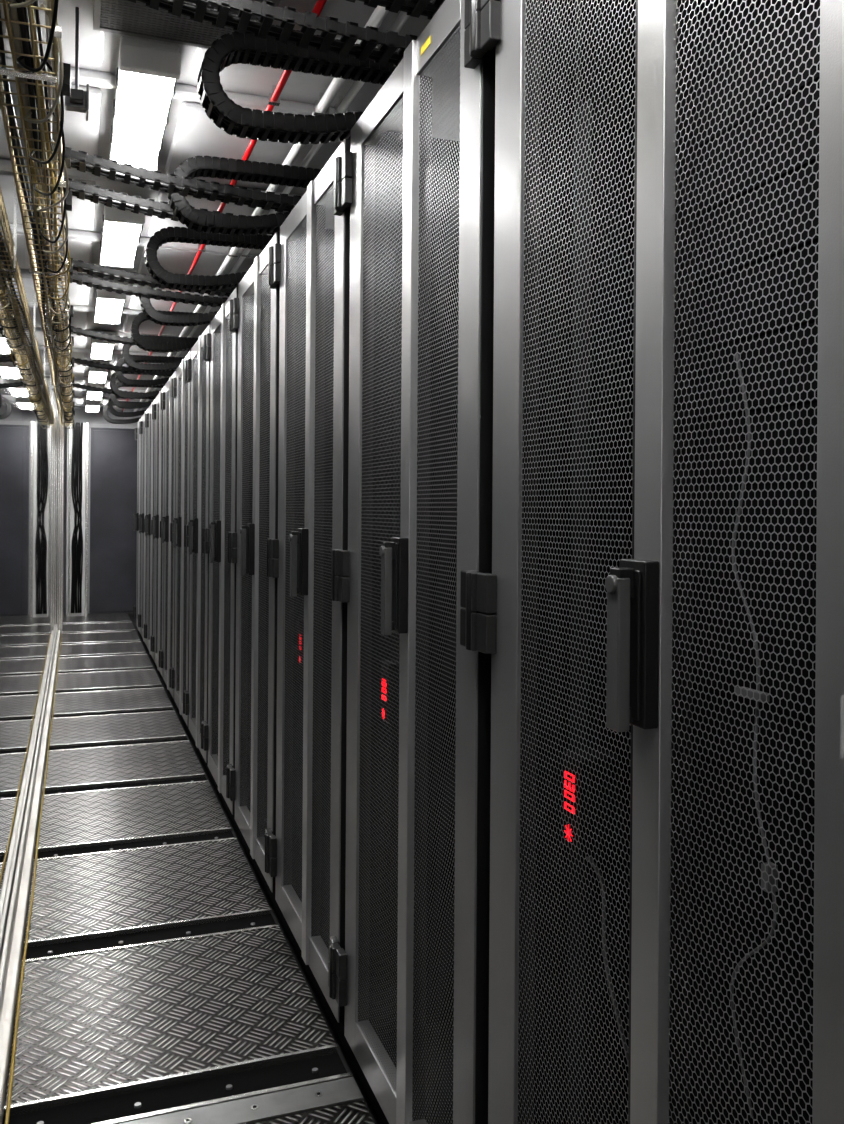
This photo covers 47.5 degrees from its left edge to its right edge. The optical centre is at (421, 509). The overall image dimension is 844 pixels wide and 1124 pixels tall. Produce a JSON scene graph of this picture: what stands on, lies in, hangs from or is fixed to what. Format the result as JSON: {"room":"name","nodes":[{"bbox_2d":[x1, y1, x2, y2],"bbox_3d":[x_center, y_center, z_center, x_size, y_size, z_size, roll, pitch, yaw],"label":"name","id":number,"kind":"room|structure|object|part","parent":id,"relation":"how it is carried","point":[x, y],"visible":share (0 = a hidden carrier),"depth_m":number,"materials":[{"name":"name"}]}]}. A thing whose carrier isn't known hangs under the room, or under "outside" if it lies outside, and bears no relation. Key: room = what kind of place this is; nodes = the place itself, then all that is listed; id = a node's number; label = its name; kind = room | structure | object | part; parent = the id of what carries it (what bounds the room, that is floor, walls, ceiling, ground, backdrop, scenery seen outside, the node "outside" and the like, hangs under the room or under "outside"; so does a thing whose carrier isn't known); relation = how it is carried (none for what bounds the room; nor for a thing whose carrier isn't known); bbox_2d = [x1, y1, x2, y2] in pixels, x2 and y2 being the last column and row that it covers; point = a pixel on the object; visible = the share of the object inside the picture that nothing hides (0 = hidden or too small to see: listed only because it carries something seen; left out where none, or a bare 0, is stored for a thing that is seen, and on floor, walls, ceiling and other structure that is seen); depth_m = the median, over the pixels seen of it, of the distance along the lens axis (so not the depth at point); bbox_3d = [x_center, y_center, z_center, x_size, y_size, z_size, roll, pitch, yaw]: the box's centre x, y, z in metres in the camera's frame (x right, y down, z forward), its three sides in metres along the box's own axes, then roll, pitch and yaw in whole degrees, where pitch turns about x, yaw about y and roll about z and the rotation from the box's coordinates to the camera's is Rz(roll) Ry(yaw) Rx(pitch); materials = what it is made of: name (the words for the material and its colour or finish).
{"room":"server room","nodes":[
{"label":"server room","id":0,"kind":"room"},
{"bbox_2d":[65,7,88,120],"bbox_3d":[-0.797,-1.050,2.221,0.052,0.268,0.075,0,0,-20],"label":"security camera","id":1,"kind":"object","parent":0,"point":[78,100],"depth_m":2.22,"materials":[{"name":"black plastic"}]},
{"bbox_2d":[57,406,142,614],"bbox_3d":[-3.473,0.058,11.440,2.275,2.520,0.080,0,0,-20],"label":"wall","id":2,"kind":"structure","parent":0,"point":[81,416],"depth_m":11.20,"materials":[{"name":"grey paint"}]},
{"bbox_2d":[87,424,136,613],"bbox_3d":[-3.576,0.112,11.321,0.690,2.210,0.065,0,0,-20],"label":"door","id":3,"kind":"structure","parent":2,"relation":"in","point":[112,458],"depth_m":11.27,"materials":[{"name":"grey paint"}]},
{"bbox_2d":[0,0,368,403],"bbox_3d":[-1.212,-1.226,5.194,2.275,0.080,13.200,0,0,-20],"label":"ceiling","id":4,"kind":"structure","parent":0,"point":[109,64],"depth_m":2.97,"materials":[{"name":"paint"}]},
{"bbox_2d":[0,0,74,429],"bbox_3d":[-1.759,-0.967,4.647,0.139,0.446,10.346,0,0,-20],"label":"tray","id":5,"kind":"object","parent":4,"relation":"attached to","point":[23,42],"visible":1,"depth_m":2.23,"materials":[{"name":"gold metal"}]},
{"bbox_2d":[85,399,100,411],"bbox_3d":[-3.600,-1.149,10.498,0.150,0.109,0.752,0,0,-20],"label":"ceiling lamp","id":6,"kind":"object","parent":4,"relation":"attached to","point":[90,405],"depth_m":10.21,"materials":[{"name":"white plastic"}]},
{"bbox_2d":[87,383,103,399],"bbox_3d":[-3.160,-1.146,9.275,0.150,0.109,0.752,0,0,-20],"label":"ceiling lamp","id":7,"kind":"object","parent":4,"relation":"attached to","point":[91,395],"depth_m":9.12,"materials":[{"name":"white plastic"}]},
{"bbox_2d":[88,361,108,383],"bbox_3d":[-2.685,-1.142,7.958,0.150,0.109,0.752,0,0,-20],"label":"ceiling lamp","id":8,"kind":"object","parent":4,"relation":"attached to","point":[95,375],"depth_m":7.87,"materials":[{"name":"white plastic"}]},
{"bbox_2d":[91,331,114,359],"bbox_3d":[-2.210,-1.139,6.641,0.150,0.109,0.752,0,0,-20],"label":"ceiling lamp","id":9,"kind":"object","parent":4,"relation":"attached to","point":[100,350],"depth_m":6.56,"materials":[{"name":"white plastic"}]},
{"bbox_2d":[94,289,125,324],"bbox_3d":[-1.719,-1.136,5.277,0.150,0.109,0.752,0,0,-20],"label":"ceiling lamp","id":10,"kind":"object","parent":4,"relation":"attached to","point":[108,307],"depth_m":5.19,"materials":[{"name":"white plastic"}]},
{"bbox_2d":[100,206,144,268],"bbox_3d":[-1.241,-1.132,3.951,0.150,0.109,0.752,0,0,-20],"label":"ceiling lamp","id":11,"kind":"object","parent":4,"relation":"attached to","point":[120,232],"depth_m":3.84,"materials":[{"name":"white plastic"}]},
{"bbox_2d":[110,36,180,170],"bbox_3d":[-0.793,-1.129,2.709,0.150,0.109,0.752,0,0,-20],"label":"ceiling lamp","id":12,"kind":"object","parent":4,"relation":"attached to","point":[147,71],"depth_m":2.54,"materials":[{"name":"white plastic"}]},
{"bbox_2d":[93,0,280,48],"bbox_3d":[-0.479,-1.156,2.014,0.390,0.050,0.680,0,0,-20],"label":"ceiling vent","id":13,"kind":"object","parent":4,"relation":"in","point":[124,17],"visible":0.56,"depth_m":2.24,"materials":[{"name":"metal"}]},
{"bbox_2d":[8,0,433,409],"bbox_3d":[-1.277,-1.169,5.372,2.175,0.035,13.520,0,0,-20],"label":"ceiling panel","id":14,"kind":"object","parent":4,"relation":"attached to","point":[195,134],"depth_m":3.06,"materials":[{"name":"paint"}]},
{"bbox_2d":[122,0,326,411],"bbox_3d":[-1.307,-1.141,5.128,0.030,0.052,13.100,0,0,-20],"label":"pipe","id":15,"kind":"object","parent":4,"relation":"attached to","point":[274,97],"visible":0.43,"depth_m":2.68,"materials":[{"name":"red paint"}]},
{"bbox_2d":[133,6,388,411],"bbox_3d":[-1.182,-1.135,5.173,0.040,0.062,13.100,0,0,-20],"label":"conduit","id":16,"kind":"object","parent":4,"relation":"attached to","point":[321,106],"visible":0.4,"depth_m":2.67,"materials":[{"name":"white paint"}]},
{"bbox_2d":[139,11,409,410],"bbox_3d":[-1.130,-1.137,5.192,0.034,0.057,13.100,0,0,-20],"label":"conduit","id":17,"kind":"object","parent":4,"relation":"attached to","point":[341,107],"visible":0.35,"depth_m":2.90,"materials":[{"name":"white paint"}]},
{"bbox_2d":[2,614,380,1123],"bbox_3d":[-1.230,1.298,5.194,2.275,0.070,13.200,0,0,-20],"label":"floor","id":18,"kind":"structure","parent":0,"point":[342,1053],"depth_m":2.80,"materials":[{"name":"grey metal"}]},
{"bbox_2d":[0,6,57,958],"bbox_3d":[-1.705,0.020,4.169,0.030,2.420,11.400,0,0,-20],"label":"glass wall","id":19,"kind":"structure","parent":18,"relation":"on","point":[28,411],"depth_m":3.19,"materials":[{"name":"grey"}]},
{"bbox_2d":[0,624,60,1123],"bbox_3d":[-1.679,1.200,4.149,0.061,0.120,11.340,0,0,-20],"label":"rail","id":20,"kind":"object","parent":19,"relation":"attached to","point":[13,943],"depth_m":2.93,"materials":[{"name":"metal"}]},
{"bbox_2d":[56,396,63,631],"bbox_3d":[-3.604,0.022,9.570,0.060,2.450,0.070,0,0,-20],"label":"steel post","id":21,"kind":"object","parent":18,"relation":"on","point":[60,479],"visible":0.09,"depth_m":9.54,"materials":[{"name":"silver metal"}]},
{"bbox_2d":[63,621,130,623],"bbox_3d":[-3.492,1.231,10.321,0.709,0.033,0.131,0,0,-20],"label":"cross beam","id":22,"kind":"structure","parent":18,"relation":"on","point":[104,621],"depth_m":10.34,"materials":[{"name":"black"}]},
{"bbox_2d":[63,612,130,622],"bbox_3d":[-3.671,1.231,10.818,0.709,0.030,0.922,0,0,-20],"label":"panel","id":23,"kind":"object","parent":18,"relation":"on","point":[91,617],"visible":0.62,"depth_m":10.78,"materials":[{"name":"metal"}]},
{"bbox_2d":[66,423,88,616],"bbox_3d":[-3.956,0.129,11.017,0.230,2.230,0.270,0,0,-20],"label":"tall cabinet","id":24,"kind":"object","parent":23,"relation":"on","point":[70,508],"visible":0.66,"depth_m":10.92,"materials":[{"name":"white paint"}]},
{"bbox_2d":[71,422,82,612],"bbox_3d":[-3.911,0.095,10.889,0.130,2.161,0.025,0,0,-20],"label":"cable bundle","id":25,"kind":"object","parent":24,"relation":"attached to","point":[77,545],"visible":1,"depth_m":10.89,"materials":[{"name":"black plastic"}]},
{"bbox_2d":[61,629,135,633],"bbox_3d":[-3.221,1.233,9.568,0.709,0.033,0.131,0,0,-20],"label":"cross beam","id":26,"kind":"structure","parent":18,"relation":"on","point":[133,629],"depth_m":9.59,"materials":[{"name":"black"}]},
{"bbox_2d":[63,622,134,631],"bbox_3d":[-3.356,1.234,9.944,0.709,0.030,0.665,0,0,-20],"label":"panel","id":27,"kind":"object","parent":18,"relation":"on","point":[128,625],"visible":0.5,"depth_m":9.92,"materials":[{"name":"metal"}]},
{"bbox_2d":[60,631,139,642],"bbox_3d":[-3.085,1.236,9.192,0.709,0.030,0.665,0,0,-20],"label":"panel","id":28,"kind":"object","parent":18,"relation":"on","point":[105,636],"visible":0.69,"depth_m":9.20,"materials":[{"name":"metal"}]},
{"bbox_2d":[61,640,140,644],"bbox_3d":[-2.950,1.235,8.816,0.709,0.033,0.131,0,0,-20],"label":"cross beam","id":29,"kind":"structure","parent":18,"relation":"on","point":[118,641],"depth_m":8.84,"materials":[{"name":"black"}]},
{"bbox_2d":[58,652,145,657],"bbox_3d":[-2.678,1.237,8.063,0.709,0.033,0.131,0,0,-20],"label":"cross beam","id":30,"kind":"structure","parent":18,"relation":"on","point":[129,653],"depth_m":8.09,"materials":[{"name":"black metal"}]},
{"bbox_2d":[58,642,145,654],"bbox_3d":[-2.814,1.237,8.439,0.709,0.030,0.665,0,0,-20],"label":"panel","id":31,"kind":"object","parent":18,"relation":"on","point":[101,648],"visible":0.74,"depth_m":8.43,"materials":[{"name":"metal"}]},
{"bbox_2d":[5,633,61,1123],"bbox_3d":[-1.617,1.225,4.097,0.012,0.008,11.200,0,0,-20],"label":"cable","id":32,"kind":"object","parent":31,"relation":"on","point":[8,1105],"visible":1,"depth_m":2.65,"materials":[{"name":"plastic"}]},
{"bbox_2d":[56,654,152,670],"bbox_3d":[-2.543,1.239,7.687,0.709,0.030,0.665,0,0,-20],"label":"panel","id":33,"kind":"object","parent":18,"relation":"on","point":[124,661],"visible":0.67,"depth_m":7.67,"materials":[{"name":"metal"}]},
{"bbox_2d":[56,666,153,673],"bbox_3d":[-2.407,1.239,7.310,0.709,0.033,0.131,0,0,-20],"label":"cross beam","id":34,"kind":"structure","parent":18,"relation":"on","point":[150,667],"depth_m":7.34,"materials":[{"name":"black metal"}]},
{"bbox_2d":[54,669,160,689],"bbox_3d":[-2.271,1.241,6.934,0.709,0.030,0.665,0,0,-20],"label":"panel","id":35,"kind":"object","parent":18,"relation":"on","point":[135,677],"visible":0.67,"depth_m":6.92,"materials":[{"name":"metal"}]},
{"bbox_2d":[55,684,163,693],"bbox_3d":[-2.136,1.241,6.558,0.709,0.033,0.131,0,0,-20],"label":"cross beam","id":36,"kind":"structure","parent":18,"relation":"on","point":[61,691],"depth_m":6.58,"materials":[{"name":"black"}]},
{"bbox_2d":[51,688,171,713],"bbox_3d":[-2.000,1.243,6.181,0.709,0.030,0.665,0,0,-20],"label":"panel","id":37,"kind":"object","parent":18,"relation":"on","point":[156,697],"visible":0.69,"depth_m":6.17,"materials":[{"name":"metal"}]},
{"bbox_2d":[51,706,174,718],"bbox_3d":[-1.865,1.242,5.805,0.709,0.033,0.131,0,0,-20],"label":"cross beam","id":38,"kind":"structure","parent":18,"relation":"on","point":[156,709],"depth_m":5.83,"materials":[{"name":"black"}]},
{"bbox_2d":[48,711,185,744],"bbox_3d":[-1.729,1.245,5.429,0.709,0.030,0.665,0,0,-20],"label":"panel","id":39,"kind":"object","parent":18,"relation":"on","point":[156,724],"visible":0.73,"depth_m":5.41,"materials":[{"name":"metal"}]},
{"bbox_2d":[47,735,188,751],"bbox_3d":[-1.593,1.244,5.053,0.709,0.033,0.131,0,0,-20],"label":"cross beam","id":40,"kind":"structure","parent":18,"relation":"on","point":[183,738],"depth_m":5.08,"materials":[{"name":"black"}]},
{"bbox_2d":[43,741,204,786],"bbox_3d":[-1.458,1.247,4.676,0.709,0.030,0.665,0,0,-20],"label":"panel","id":41,"kind":"object","parent":18,"relation":"on","point":[107,764],"visible":0.79,"depth_m":4.65,"materials":[{"name":"metal"}]},
{"bbox_2d":[41,773,208,796],"bbox_3d":[-1.322,1.246,4.300,0.709,0.033,0.131,0,0,-20],"label":"cross beam","id":42,"kind":"structure","parent":18,"relation":"on","point":[194,778],"depth_m":4.32,"materials":[{"name":"black metal"}]},
{"bbox_2d":[35,782,230,847],"bbox_3d":[-1.186,1.249,3.924,0.709,0.030,0.665,0,0,-20],"label":"panel","id":43,"kind":"object","parent":18,"relation":"on","point":[158,810],"visible":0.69,"depth_m":3.89,"materials":[{"name":"metal"}]},
{"bbox_2d":[34,827,236,860],"bbox_3d":[-1.051,1.248,3.547,0.709,0.033,0.131,0,0,-20],"label":"cross beam","id":44,"kind":"structure","parent":18,"relation":"on","point":[221,834],"depth_m":3.56,"materials":[{"name":"black metal"}]},
{"bbox_2d":[133,416,142,638],"bbox_3d":[-2.341,0.168,9.521,1.004,2.116,0.860,0,0,-20],"label":"rack","id":45,"kind":"object","parent":18,"relation":"on","point":[136,609],"visible":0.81,"depth_m":9.28,"materials":[{"name":"black metal"}]},
{"bbox_2d":[103,401,142,423],"bbox_3d":[-2.806,-0.978,9.794,0.857,0.227,0.075,0,0,-20],"label":"chain","id":46,"kind":"object","parent":45,"relation":"on","point":[116,421],"visible":0.44,"depth_m":9.67,"materials":[{"name":"black plastic"}]},
{"bbox_2d":[108,395,154,416],"bbox_3d":[-2.524,-0.971,9.046,0.829,0.217,0.075,0,0,-20],"label":"chain","id":47,"kind":"object","parent":45,"relation":"on","point":[112,410],"visible":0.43,"depth_m":8.93,"materials":[{"name":"black plastic"}]},
{"bbox_3d":[-2.767,0.122,9.292,0.046,0.178,0.051,0,0,-20],"label":"handle","id":48,"kind":"part","parent":45,"relation":"part of","materials":[{"name":"black plastic"}]},
{"bbox_3d":[-2.750,0.143,9.348,0.001,1.910,0.573,0,0,-20],"label":"panel","id":49,"kind":"part","parent":45,"relation":"part of","materials":[{"name":"grey metal"}]},
{"bbox_3d":[-2.744,0.148,9.352,0.039,2.050,0.746,0,0,-20],"label":"door frame","id":50,"kind":"part","parent":45,"relation":"part of","materials":[{"name":"paint"}]},
{"bbox_2d":[138,408,148,650],"bbox_3d":[-2.070,0.170,8.768,1.004,2.116,0.860,0,0,-20],"label":"rack","id":51,"kind":"object","parent":18,"relation":"on","point":[142,618],"visible":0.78,"depth_m":8.53,"materials":[{"name":"black metal"}]},
{"bbox_2d":[110,382,164,408],"bbox_3d":[-2.256,-0.977,8.292,0.836,0.231,0.075,0,0,-20],"label":"chain","id":52,"kind":"object","parent":51,"relation":"on","point":[114,400],"visible":0.33,"depth_m":8.18,"materials":[{"name":"black plastic"}]},
{"bbox_3d":[-2.496,0.124,8.539,0.046,0.178,0.051,0,0,-20],"label":"handle","id":53,"kind":"part","parent":51,"relation":"part of","materials":[{"name":"black plastic"}]},
{"bbox_3d":[-2.478,0.145,8.596,0.001,1.910,0.573,0,0,-20],"label":"panel","id":54,"kind":"part","parent":51,"relation":"part of","materials":[{"name":"grey metal"}]},
{"bbox_2d":[24,839,269,940],"bbox_3d":[-0.915,1.251,3.171,0.709,0.030,0.665,0,0,-20],"label":"panel","id":55,"kind":"object","parent":18,"relation":"on","point":[108,891],"visible":0.74,"depth_m":3.13,"materials":[{"name":"metal"}]},
{"bbox_2d":[21,908,278,963],"bbox_3d":[-0.779,1.250,2.795,0.709,0.033,0.131,0,0,-20],"label":"cross beam","id":56,"kind":"structure","parent":18,"relation":"on","point":[196,928],"depth_m":2.81,"materials":[{"name":"black metal"}]},
{"bbox_2d":[144,398,155,664],"bbox_3d":[-1.798,0.171,8.015,1.004,2.116,0.860,0,0,-20],"label":"rack","id":57,"kind":"object","parent":18,"relation":"on","point":[149,628],"visible":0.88,"depth_m":7.77,"materials":[{"name":"black metal"}]},
{"bbox_2d":[73,383,155,397],"bbox_3d":[-2.216,-0.954,7.756,1.322,0.097,0.080,0,0,-20],"label":"chain","id":58,"kind":"object","parent":57,"relation":"on","point":[104,390],"visible":0.26,"depth_m":7.60,"materials":[{"name":"black plastic"}]},
{"bbox_2d":[110,370,174,398],"bbox_3d":[-1.997,-0.976,7.535,0.862,0.234,0.075,0,0,-20],"label":"chain","id":59,"kind":"object","parent":57,"relation":"on","point":[115,390],"visible":0.3,"depth_m":7.41,"materials":[{"name":"black plastic"}]},
{"bbox_3d":[-2.225,0.126,7.787,0.046,0.178,0.051,0,0,-20],"label":"handle","id":60,"kind":"part","parent":57,"relation":"part of","materials":[{"name":"black plastic"}]},
{"bbox_3d":[-2.207,0.147,7.843,0.001,1.910,0.573,0,0,-20],"label":"panel","id":61,"kind":"part","parent":57,"relation":"part of","materials":[{"name":"grey metal"}]},
{"bbox_2d":[150,386,164,683],"bbox_3d":[-1.527,0.173,7.263,1.004,2.116,0.860,0,0,-20],"label":"rack","id":62,"kind":"object","parent":18,"relation":"on","point":[156,643],"visible":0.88,"depth_m":7.02,"materials":[{"name":"black metal"}]},
{"bbox_2d":[115,355,184,386],"bbox_3d":[-1.722,-0.964,6.784,0.854,0.215,0.075,0,0,-20],"label":"chain","id":63,"kind":"object","parent":62,"relation":"on","point":[137,358],"visible":0.44,"depth_m":6.68,"materials":[{"name":"black plastic"}]},
{"bbox_3d":[-1.954,0.127,7.034,0.046,0.178,0.051,0,0,-20],"label":"handle","id":64,"kind":"part","parent":62,"relation":"part of","materials":[{"name":"black plastic"}]},
{"bbox_3d":[-1.936,0.148,7.090,0.001,1.910,0.573,0,0,-20],"label":"panel","id":65,"kind":"part","parent":62,"relation":"part of","materials":[{"name":"grey metal"}]},
{"bbox_2d":[159,370,176,705],"bbox_3d":[-1.256,0.175,6.510,1.004,2.116,0.860,0,0,-20],"label":"rack","id":66,"kind":"object","parent":18,"relation":"on","point":[167,655],"visible":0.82,"depth_m":6.27,"materials":[{"name":"black metal"}]},
{"bbox_2d":[67,357,173,376],"bbox_3d":[-1.758,-0.950,6.486,1.322,0.097,0.080,0,0,-20],"label":"chain","id":67,"kind":"object","parent":66,"relation":"on","point":[78,361],"visible":0.41,"depth_m":6.36,"materials":[{"name":"black plastic"}]},
{"bbox_2d":[122,335,197,371],"bbox_3d":[-1.444,-0.965,6.033,0.841,0.219,0.075,0,0,-20],"label":"chain","id":68,"kind":"object","parent":66,"relation":"on","point":[129,362],"visible":0.42,"depth_m":5.92,"materials":[{"name":"black plastic"}]},
{"bbox_3d":[-1.682,0.129,6.282,0.046,0.178,0.051,0,0,-20],"label":"handle","id":69,"kind":"part","parent":66,"relation":"part of","materials":[{"name":"black plastic"}]},
{"bbox_3d":[-1.665,0.150,6.338,0.001,1.910,0.573,0,0,-20],"label":"panel","id":70,"kind":"part","parent":66,"relation":"part of","materials":[{"name":"grey metal"}]},
{"bbox_2d":[4,927,335,1105],"bbox_3d":[-0.644,1.252,2.418,0.709,0.030,0.665,0,0,-20],"label":"panel","id":71,"kind":"object","parent":18,"relation":"on","point":[87,1022],"visible":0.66,"depth_m":2.36,"materials":[{"name":"metal"}]},
{"bbox_2d":[169,351,190,735],"bbox_3d":[-0.985,0.177,5.758,1.004,2.116,0.860,0,0,-20],"label":"rack","id":72,"kind":"object","parent":18,"relation":"on","point":[180,390],"visible":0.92,"depth_m":5.52,"materials":[{"name":"black metal"}]},
{"bbox_2d":[62,325,190,350],"bbox_3d":[-1.372,-0.948,5.413,1.322,0.097,0.080,0,0,-20],"label":"chain","id":73,"kind":"object","parent":72,"relation":"on","point":[78,331],"visible":0.24,"depth_m":5.26,"materials":[{"name":"black plastic"}]},
{"bbox_2d":[130,310,202,351],"bbox_3d":[-1.169,-0.962,5.282,0.831,0.217,0.075,0,0,-20],"label":"chain","id":74,"kind":"object","parent":72,"relation":"on","point":[138,340],"visible":0.41,"depth_m":5.16,"materials":[{"name":"black plastic"}]},
{"bbox_3d":[-1.411,0.131,5.529,0.046,0.178,0.051,0,0,-20],"label":"handle","id":75,"kind":"part","parent":72,"relation":"part of","materials":[{"name":"black plastic"}]},
{"bbox_3d":[-1.393,0.152,5.585,0.001,1.910,0.573,0,0,-20],"label":"panel","id":76,"kind":"part","parent":72,"relation":"part of","materials":[{"name":"grey metal"}]},
{"bbox_2d":[3,1044,362,1123],"bbox_3d":[-0.494,1.250,2.002,0.709,0.038,0.216,0,0,-20],"label":"cross beam","id":77,"kind":"structure","parent":18,"relation":"on","point":[297,1082],"depth_m":2.03,"materials":[{"name":"black"}]},
{"bbox_2d":[183,324,210,773],"bbox_3d":[-0.714,0.179,5.005,1.004,2.116,0.860,0,0,-20],"label":"rack","id":78,"kind":"object","parent":18,"relation":"on","point":[197,371],"visible":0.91,"depth_m":4.76,"materials":[{"name":"black metal"}]},
{"bbox_2d":[139,276,217,325],"bbox_3d":[-0.898,-0.967,4.530,0.832,0.231,0.075,0,0,-20],"label":"chain","id":79,"kind":"object","parent":78,"relation":"on","point":[147,308],"visible":0.31,"depth_m":4.42,"materials":[{"name":"black plastic"}]},
{"bbox_3d":[-1.140,0.133,4.776,0.046,0.178,0.051,0,0,-20],"label":"handle","id":80,"kind":"part","parent":78,"relation":"part of","materials":[{"name":"black plastic"}]},
{"bbox_3d":[-1.122,0.154,4.833,0.001,1.910,0.573,0,0,-20],"label":"panel","id":81,"kind":"part","parent":78,"relation":"part of","materials":[{"name":"grey metal"}]},
{"bbox_2d":[201,287,237,828],"bbox_3d":[-0.442,0.181,4.252,1.004,2.116,0.860,0,0,-20],"label":"rack","id":82,"kind":"object","parent":18,"relation":"on","point":[220,346],"visible":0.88,"depth_m":4.01,"materials":[{"name":"black metal"}]},
{"bbox_2d":[48,271,227,306],"bbox_3d":[-0.938,-0.945,4.209,1.322,0.097,0.080,0,0,-20],"label":"chain","id":83,"kind":"object","parent":82,"relation":"on","point":[89,281],"visible":0.58,"depth_m":4.10,"materials":[{"name":"black plastic"}]},
{"bbox_2d":[45,257,235,296],"bbox_3d":[-0.860,-0.944,3.993,1.322,0.097,0.080,0,0,-20],"label":"chain","id":84,"kind":"object","parent":82,"relation":"on","point":[101,271],"visible":0.3,"depth_m":3.85,"materials":[{"name":"black plastic"}]},
{"bbox_2d":[145,227,272,289],"bbox_3d":[-0.640,-0.960,3.772,0.862,0.222,0.075,0,0,-20],"label":"chain","id":85,"kind":"object","parent":82,"relation":"on","point":[169,234],"visible":0.61,"depth_m":3.67,"materials":[{"name":"black plastic"}]},
{"bbox_3d":[-0.869,0.135,4.024,0.046,0.178,0.051,0,0,-20],"label":"handle","id":86,"kind":"part","parent":82,"relation":"part of","materials":[{"name":"black plastic"}]},
{"bbox_3d":[-0.851,0.156,4.080,0.001,1.910,0.573,0,0,-20],"label":"panel","id":87,"kind":"part","parent":82,"relation":"part of","materials":[{"name":"grey metal"}]},
{"bbox_2d":[226,232,279,909],"bbox_3d":[-0.171,0.183,3.500,1.004,2.116,0.860,0,0,-20],"label":"rack","id":88,"kind":"object","parent":18,"relation":"on","point":[255,311],"visible":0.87,"depth_m":3.26,"materials":[{"name":"black metal"}]},
{"bbox_2d":[42,172,275,235],"bbox_3d":[-0.531,-0.942,3.080,1.322,0.097,0.080,0,0,-20],"label":"chain","id":89,"kind":"object","parent":88,"relation":"on","point":[81,190],"visible":0.25,"depth_m":2.93,"materials":[{"name":"black plastic"}]},
{"bbox_2d":[168,156,320,235],"bbox_3d":[-0.360,-0.956,3.023,0.848,0.216,0.075,0,0,-20],"label":"chain","id":90,"kind":"object","parent":88,"relation":"on","point":[199,166],"visible":0.52,"depth_m":2.93,"materials":[{"name":"black plastic"}]},
{"bbox_3d":[-0.597,0.137,3.271,0.046,0.178,0.051,0,0,-20],"label":"handle","id":91,"kind":"part","parent":88,"relation":"part of","materials":[{"name":"black plastic"}]},
{"bbox_3d":[-0.580,0.158,3.328,0.001,1.910,0.573,0,0,-20],"label":"panel","id":92,"kind":"part","parent":88,"relation":"part of","materials":[{"name":"grey metal"}]},
{"bbox_2d":[265,139,350,1046],"bbox_3d":[0.100,0.185,2.747,1.004,2.116,0.860,0,0,-20],"label":"rack","id":93,"kind":"object","parent":18,"relation":"on","point":[306,856],"visible":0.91,"depth_m":2.52,"materials":[{"name":"black metal"}]},
{"bbox_2d":[47,143,300,212],"bbox_3d":[-0.443,-0.941,2.836,1.322,0.097,0.080,0,0,-20],"label":"chain","id":94,"kind":"object","parent":93,"relation":"on","point":[80,160],"visible":0.59,"depth_m":2.73,"materials":[{"name":"black plastic"}]},
{"bbox_2d":[197,31,395,144],"bbox_3d":[-0.093,-0.953,2.269,0.851,0.214,0.075,0,0,-20],"label":"chain","id":95,"kind":"object","parent":93,"relation":"on","point":[235,48],"visible":0.48,"depth_m":2.17,"materials":[{"name":"black plastic"}]},
{"bbox_3d":[-0.326,0.139,2.518,0.046,0.178,0.051,0,0,-20],"label":"handle","id":96,"kind":"part","parent":93,"relation":"part of","materials":[{"name":"black plastic"}]},
{"bbox_3d":[-0.308,0.160,2.575,0.001,1.910,0.573,0,0,-20],"label":"panel","id":97,"kind":"part","parent":93,"relation":"part of","materials":[{"name":"grey metal"}]},
{"bbox_2d":[253,1101,373,1123],"bbox_3d":[-0.358,1.254,1.626,0.709,0.030,0.580,0,0,-20],"label":"panel","id":98,"kind":"object","parent":18,"relation":"on","point":[355,1112],"visible":1,"depth_m":1.96,"materials":[{"name":"metal"}]},
{"bbox_2d":[328,0,495,1123],"bbox_3d":[0.371,0.187,1.995,1.004,2.116,0.860,0,0,-20],"label":"rack","id":99,"kind":"object","parent":18,"relation":"on","point":[416,180],"visible":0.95,"depth_m":1.79,"materials":[{"name":"black metal"}]},
{"bbox_2d":[128,0,416,66],"bbox_3d":[-0.097,-0.939,1.876,1.322,0.097,0.080,0,0,-20],"label":"chain","id":100,"kind":"object","parent":99,"relation":"on","point":[389,41],"visible":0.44,"depth_m":1.81,"materials":[{"name":"black plastic"}]},
{"bbox_3d":[-0.055,0.141,1.766,0.046,0.178,0.051,0,0,-20],"label":"handle","id":101,"kind":"part","parent":99,"relation":"part of","materials":[{"name":"black plastic"}]},
{"bbox_2d":[346,0,444,19],"bbox_3d":[-0.029,-0.938,1.688,1.322,0.097,0.080,0,0,-20],"label":"chain","id":102,"kind":"object","parent":99,"relation":"on","point":[414,8],"visible":0.1,"depth_m":1.71,"materials":[{"name":"black plastic"}]},
{"bbox_3d":[-0.037,0.162,1.822,0.001,1.910,0.573,0,0,-20],"label":"panel","id":103,"kind":"part","parent":99,"relation":"part of","materials":[{"name":"black metal"}]},
{"bbox_2d":[460,0,843,1123],"bbox_3d":[0.643,0.189,1.242,1.004,2.116,0.860,0,0,-20],"label":"rack","id":104,"kind":"object","parent":18,"relation":"on","point":[659,613],"visible":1,"depth_m":1.21,"materials":[{"name":"black metal"}]},
{"bbox_3d":[0.216,0.142,1.013,0.046,0.178,0.051,0,0,-20],"label":"handle","id":105,"kind":"part","parent":104,"relation":"part of","materials":[{"name":"black plastic"}]}
]}

